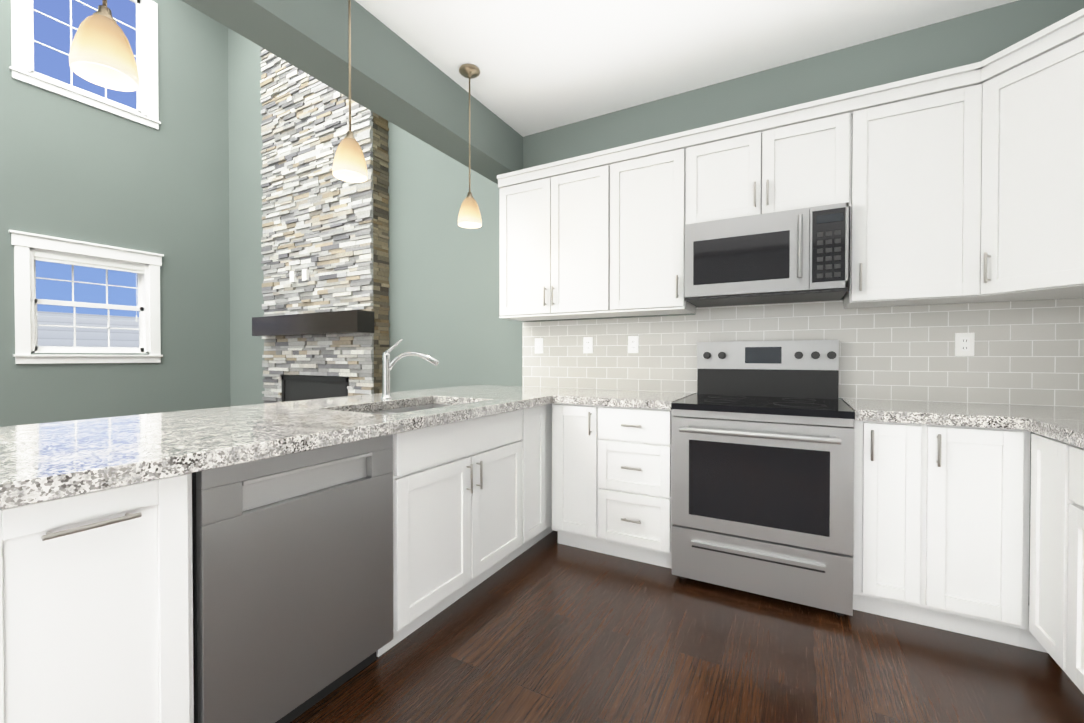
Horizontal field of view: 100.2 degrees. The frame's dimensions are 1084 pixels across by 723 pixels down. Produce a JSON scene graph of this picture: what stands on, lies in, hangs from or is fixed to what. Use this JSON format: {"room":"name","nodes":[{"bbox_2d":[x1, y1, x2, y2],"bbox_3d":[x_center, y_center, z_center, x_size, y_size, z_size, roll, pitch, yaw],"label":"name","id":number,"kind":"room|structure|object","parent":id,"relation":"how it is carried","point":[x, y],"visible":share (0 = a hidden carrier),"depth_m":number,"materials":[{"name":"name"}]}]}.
{"room":"kitchen","nodes":[
{"label":"kitchen","id":0,"kind":"room"},
{"bbox_2d":[0,0,230,426],"bbox_3d":[-5.341,-1.688,2.951,0.150,5.600,6.000,0,1,29],"label":"wall","id":1,"kind":"structure","parent":0,"point":[71,169],"depth_m":4.80,"materials":[{"name":"green paint"}]},
{"bbox_2d":[9,0,160,129],"bbox_3d":[-4.466,-3.179,4.474,0.184,1.350,1.080,0,1,29],"label":"window","id":2,"kind":"structure","parent":1,"relation":"in","point":[146,113],"depth_m":4.53,"materials":[{"name":"white wood"}]},
{"bbox_2d":[9,230,163,363],"bbox_3d":[-4.464,-0.571,4.500,0.189,1.175,1.110,0,1,29],"label":"double-hung window","id":3,"kind":"structure","parent":1,"relation":"in","point":[30,249],"depth_m":4.40,"materials":[{"name":"white wood"}]},
{"bbox_2d":[181,0,522,183],"bbox_3d":[-1.708,-2.926,0.921,0.240,3.080,6.000,0,1,29],"label":"header beam","id":4,"kind":"structure","parent":0,"point":[398,81],"depth_m":2.33,"materials":[{"name":"green paint"}]},
{"bbox_2d":[228,0,1083,581],"bbox_3d":[-0.531,-1.696,3.798,7.740,5.600,0.150,0,1,29],"label":"wall","id":5,"kind":"structure","parent":0,"point":[444,288],"depth_m":3.77,"materials":[{"name":"green paint"}]},
{"bbox_2d":[497,148,628,319],"bbox_3d":[0.163,-0.802,3.145,0.892,0.965,0.330,0,1,29],"label":"upper cabinet","id":6,"kind":"object","parent":5,"relation":"attached to","point":[560,224],"depth_m":2.98,"materials":[{"name":"white paint"}]},
{"bbox_2d":[621,132,695,315],"bbox_3d":[0.670,-0.799,2.864,0.522,0.965,0.330,0,1,29],"label":"upper cabinet","id":7,"kind":"object","parent":5,"relation":"attached to","point":[655,174],"depth_m":2.69,"materials":[{"name":"white paint"}]},
{"bbox_2d":[689,96,848,223],"bbox_3d":[1.242,-1.023,2.544,0.787,0.510,0.330,0,1,29],"label":"upper cabinet","id":8,"kind":"object","parent":5,"relation":"attached to","point":[794,158],"depth_m":2.37,"materials":[{"name":"white paint"}]},
{"bbox_2d":[684,202,848,306],"bbox_3d":[1.210,-0.550,2.493,0.758,0.420,0.454,0,1,29],"label":"over-the-range microwave","id":9,"kind":"object","parent":8,"relation":"attached to","point":[795,255],"visible":1,"depth_m":2.32,"materials":[{"name":"grey metal"}]},
{"bbox_2d":[522,298,1083,406],"bbox_3d":[1.254,-0.071,2.732,3.210,0.540,0.008,0,1,29],"label":"tile backsplash","id":10,"kind":"structure","parent":5,"relation":"attached to","point":[1031,352],"depth_m":2.42,"materials":[{"name":"grey tile"}]},
{"bbox_2d":[535,338,542,353],"bbox_3d":[-0.024,-0.118,3.430,0.072,0.116,0.011,0,1,29],"label":"electrical outlet","id":11,"kind":"object","parent":10,"relation":"attached to","point":[538,345],"visible":1,"depth_m":3.43,"materials":[{"name":"white plastic"}]},
{"bbox_2d":[583,337,592,352],"bbox_3d":[0.329,-0.117,3.236,0.072,0.116,0.008,0,1,29],"label":"electrical outlet","id":12,"kind":"object","parent":10,"relation":"attached to","point":[587,344],"visible":1,"depth_m":3.23,"materials":[{"name":"white plastic"}]},
{"bbox_2d":[628,336,638,352],"bbox_3d":[0.619,-0.115,3.075,0.072,0.116,0.008,0,1,29],"label":"electrical outlet","id":13,"kind":"object","parent":10,"relation":"attached to","point":[633,344],"visible":1,"depth_m":3.07,"materials":[{"name":"white plastic"}]},
{"bbox_2d":[955,333,974,355],"bbox_3d":[2.100,-0.085,2.253,0.072,0.116,0.008,0,1,29],"label":"electrical outlet","id":14,"kind":"object","parent":10,"relation":"attached to","point":[964,344],"visible":1,"depth_m":2.25,"materials":[{"name":"white plastic"}]},
{"bbox_2d":[844,65,1004,307],"bbox_3d":[1.806,-0.782,2.209,0.528,0.985,0.373,0,1,29],"label":"upper cabinet","id":15,"kind":"object","parent":5,"relation":"attached to","point":[961,184],"depth_m":2.11,"materials":[{"name":"white paint"}]},
{"bbox_2d":[961,8,1083,301],"bbox_3d":[2.175,-0.778,1.791,0.748,0.985,0.746,0,1,29],"label":"upper cabinet","id":16,"kind":"object","parent":5,"relation":"attached to","point":[1022,229],"depth_m":1.84,"materials":[{"name":"white paint"}]},
{"bbox_2d":[355,0,1017,136],"bbox_3d":[-0.121,-1.757,0.052,3.390,0.120,6.000,0,1,29],"label":"ceiling","id":17,"kind":"structure","parent":0,"point":[543,65],"depth_m":2.42,"materials":[{"name":"white paint"}]},
{"bbox_2d":[69,0,138,91],"bbox_3d":[-1.220,-1.252,1.262,0.142,0.914,0.142,0,1,29],"label":"pendant light","id":18,"kind":"object","parent":17,"relation":"hanging from","point":[101,54],"visible":1,"depth_m":1.24,"materials":[{"name":"beige glass"}]},
{"bbox_2d":[332,0,367,182],"bbox_3d":[-0.832,-1.259,1.962,0.142,0.914,0.142,0,1,29],"label":"pendant light","id":19,"kind":"object","parent":17,"relation":"hanging from","point":[349,163],"visible":1,"depth_m":1.94,"materials":[{"name":"beige glass"}]},
{"bbox_2d":[458,64,481,227],"bbox_3d":[-0.429,-1.267,2.688,0.142,0.914,0.142,0,1,29],"label":"pendant light","id":20,"kind":"object","parent":17,"relation":"hanging from","point":[469,215],"visible":0.98,"depth_m":2.66,"materials":[{"name":"beige glass"}]},
{"bbox_2d":[290,531,1083,722],"bbox_3d":[-2.023,1.182,1.139,7.740,0.100,6.300,0,1,29],"label":"floor","id":21,"kind":"structure","parent":0,"point":[548,628],"depth_m":1.69,"materials":[{"name":"brown wood"}]},
{"bbox_2d":[0,507,19,722],"bbox_3d":[-1.428,0.701,0.714,0.620,0.870,0.643,0,1,29],"label":"base cabinet","id":22,"kind":"object","parent":21,"relation":"on","point":[9,661],"depth_m":0.85,"materials":[{"name":"white paint"}]},
{"bbox_2d":[0,384,567,509],"bbox_3d":[-0.929,0.230,1.923,1.023,0.046,3.549,0,1,29],"label":"countertop","id":23,"kind":"structure","parent":22,"relation":"on","point":[41,462],"depth_m":1.34,"materials":[{"name":"grey stone"}]},
{"bbox_2d":[366,404,450,414],"bbox_3d":[-0.622,0.351,2.212,0.490,0.199,0.770,0,1,29],"label":"undermount sink","id":24,"kind":"object","parent":23,"relation":"in","point":[405,409],"visible":0.15,"depth_m":2.46,"materials":[{"name":"silver metal"}]},
{"bbox_2d":[381,339,439,398],"bbox_3d":[-0.723,0.038,2.487,0.253,0.328,0.220,0,1,29],"label":"chrome faucet","id":25,"kind":"object","parent":23,"relation":"on","point":[387,365],"visible":1,"depth_m":2.46,"materials":[{"name":"silver metal"}]},
{"bbox_2d":[16,473,193,722],"bbox_3d":[-1.229,0.698,1.072,0.620,0.870,0.448,0,1,29],"label":"base cabinet","id":26,"kind":"object","parent":21,"relation":"on","point":[96,606],"depth_m":0.98,"materials":[{"name":"white paint"}]},
{"bbox_2d":[192,434,392,722],"bbox_3d":[-0.942,0.695,1.533,0.574,0.866,0.613,0,1,29],"label":"dishwasher","id":27,"kind":"object","parent":21,"relation":"on","point":[292,557],"visible":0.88,"depth_m":1.32,"materials":[{"name":"grey metal"}]},
{"bbox_2d":[252,47,389,403],"bbox_3d":[-2.226,-1.702,4.435,1.694,5.598,0.378,0,1,29],"label":"stone fireplace column","id":28,"kind":"structure","parent":21,"relation":"on","point":[321,326],"depth_m":4.36,"materials":[{"name":"grey stone"}]},
{"bbox_2d":[376,439,515,656],"bbox_3d":[-0.592,0.800,2.220,0.620,0.640,0.903,0,1,29],"label":"base cabinet","id":29,"kind":"object","parent":21,"relation":"on","point":[454,504],"depth_m":1.93,"materials":[{"name":"white paint"}]},
{"bbox_2d":[424,404,547,556],"bbox_3d":[-0.328,0.680,2.695,0.620,0.870,0.315,0,1,29],"label":"base cabinet","id":30,"kind":"object","parent":21,"relation":"on","point":[525,430],"depth_m":2.47,"materials":[{"name":"white paint"}]},
{"bbox_2d":[548,403,552,533],"bbox_3d":[-0.105,0.676,3.097,0.620,0.870,0.705,0,1,29],"label":"base cabinet","id":31,"kind":"object","parent":21,"relation":"on","point":[550,530],"depth_m":2.78,"materials":[{"name":"white paint"}]},
{"bbox_2d":[456,385,559,395],"bbox_3d":[-0.196,0.219,2.966,0.390,0.046,1.012,0,1,29],"label":"countertop","id":32,"kind":"structure","parent":31,"relation":"on","point":[503,390],"depth_m":3.06,"materials":[{"name":"grey stone"}]},
{"bbox_2d":[552,403,599,552],"bbox_3d":[0.330,0.678,2.891,0.298,0.870,0.620,0,1,29],"label":"base cabinet","id":33,"kind":"object","parent":21,"relation":"on","point":[575,428],"depth_m":2.62,"materials":[{"name":"white paint"}]},
{"bbox_2d":[600,406,672,568],"bbox_3d":[0.616,0.680,2.732,0.483,0.870,0.620,0,1,29],"label":"base cabinet","id":34,"kind":"object","parent":21,"relation":"on","point":[636,524],"depth_m":2.45,"materials":[{"name":"white paint"}]},
{"bbox_2d":[552,388,696,409],"bbox_3d":[0.535,0.222,2.763,0.666,0.046,0.659,0,1,29],"label":"countertop","id":35,"kind":"structure","parent":34,"relation":"on","point":[662,400],"depth_m":2.60,"materials":[{"name":"grey stone"}]},
{"bbox_2d":[671,340,854,615],"bbox_3d":[1.134,0.501,2.366,0.760,1.235,0.738,0,1,29],"label":"range","id":36,"kind":"object","parent":21,"relation":"on","point":[763,468],"visible":1,"depth_m":2.12,"materials":[{"name":"grey metal"}]},
{"bbox_2d":[853,420,951,630],"bbox_3d":[1.638,0.686,2.165,0.305,0.870,0.620,0,1,29],"label":"base cabinet","id":37,"kind":"object","parent":21,"relation":"on","point":[941,518],"depth_m":1.90,"materials":[{"name":"white paint"}]},
{"bbox_2d":[952,426,1039,650],"bbox_3d":[1.823,0.687,2.062,0.376,0.870,0.620,0,1,29],"label":"base cabinet","id":38,"kind":"object","parent":21,"relation":"on","point":[991,466],"depth_m":1.77,"materials":[{"name":"white paint"}]},
{"bbox_2d":[841,398,1015,428],"bbox_3d":[1.726,0.229,2.106,0.514,0.046,0.652,0,1,29],"label":"countertop","id":39,"kind":"structure","parent":38,"relation":"on","point":[964,414],"depth_m":1.89,"materials":[{"name":"grey stone"}]},
{"bbox_2d":[1029,434,1048,648],"bbox_3d":[2.014,0.694,1.399,0.632,0.870,0.349,0,1,29],"label":"base cabinet","id":40,"kind":"object","parent":21,"relation":"on","point":[1039,497],"depth_m":1.63,"materials":[{"name":"white paint"}]},
{"bbox_2d":[1045,438,1083,693],"bbox_3d":[1.809,0.698,1.030,0.632,0.870,0.753,0,1,29],"label":"base cabinet","id":41,"kind":"object","parent":21,"relation":"on","point":[1056,606],"depth_m":1.46,"materials":[{"name":"white paint"}]},
{"bbox_2d":[976,403,1083,447],"bbox_3d":[1.523,0.245,0.533,0.659,0.046,3.599,0,1,29],"label":"countertop","id":42,"kind":"structure","parent":41,"relation":"on","point":[1065,424],"depth_m":1.67,"materials":[{"name":"grey stone"}]},
{"label":"outside","id":43,"kind":"structure","parent":0,"visible":0},
{"bbox_2d":[37,311,138,347],"bbox_3d":[-11.586,0.542,8.157,2.500,3.030,16.000,0,1,29],"label":"neighbouring house","id":44,"kind":"structure","parent":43,"point":[64,336],"depth_m":9.54,"materials":[{"name":"white"}]}
]}

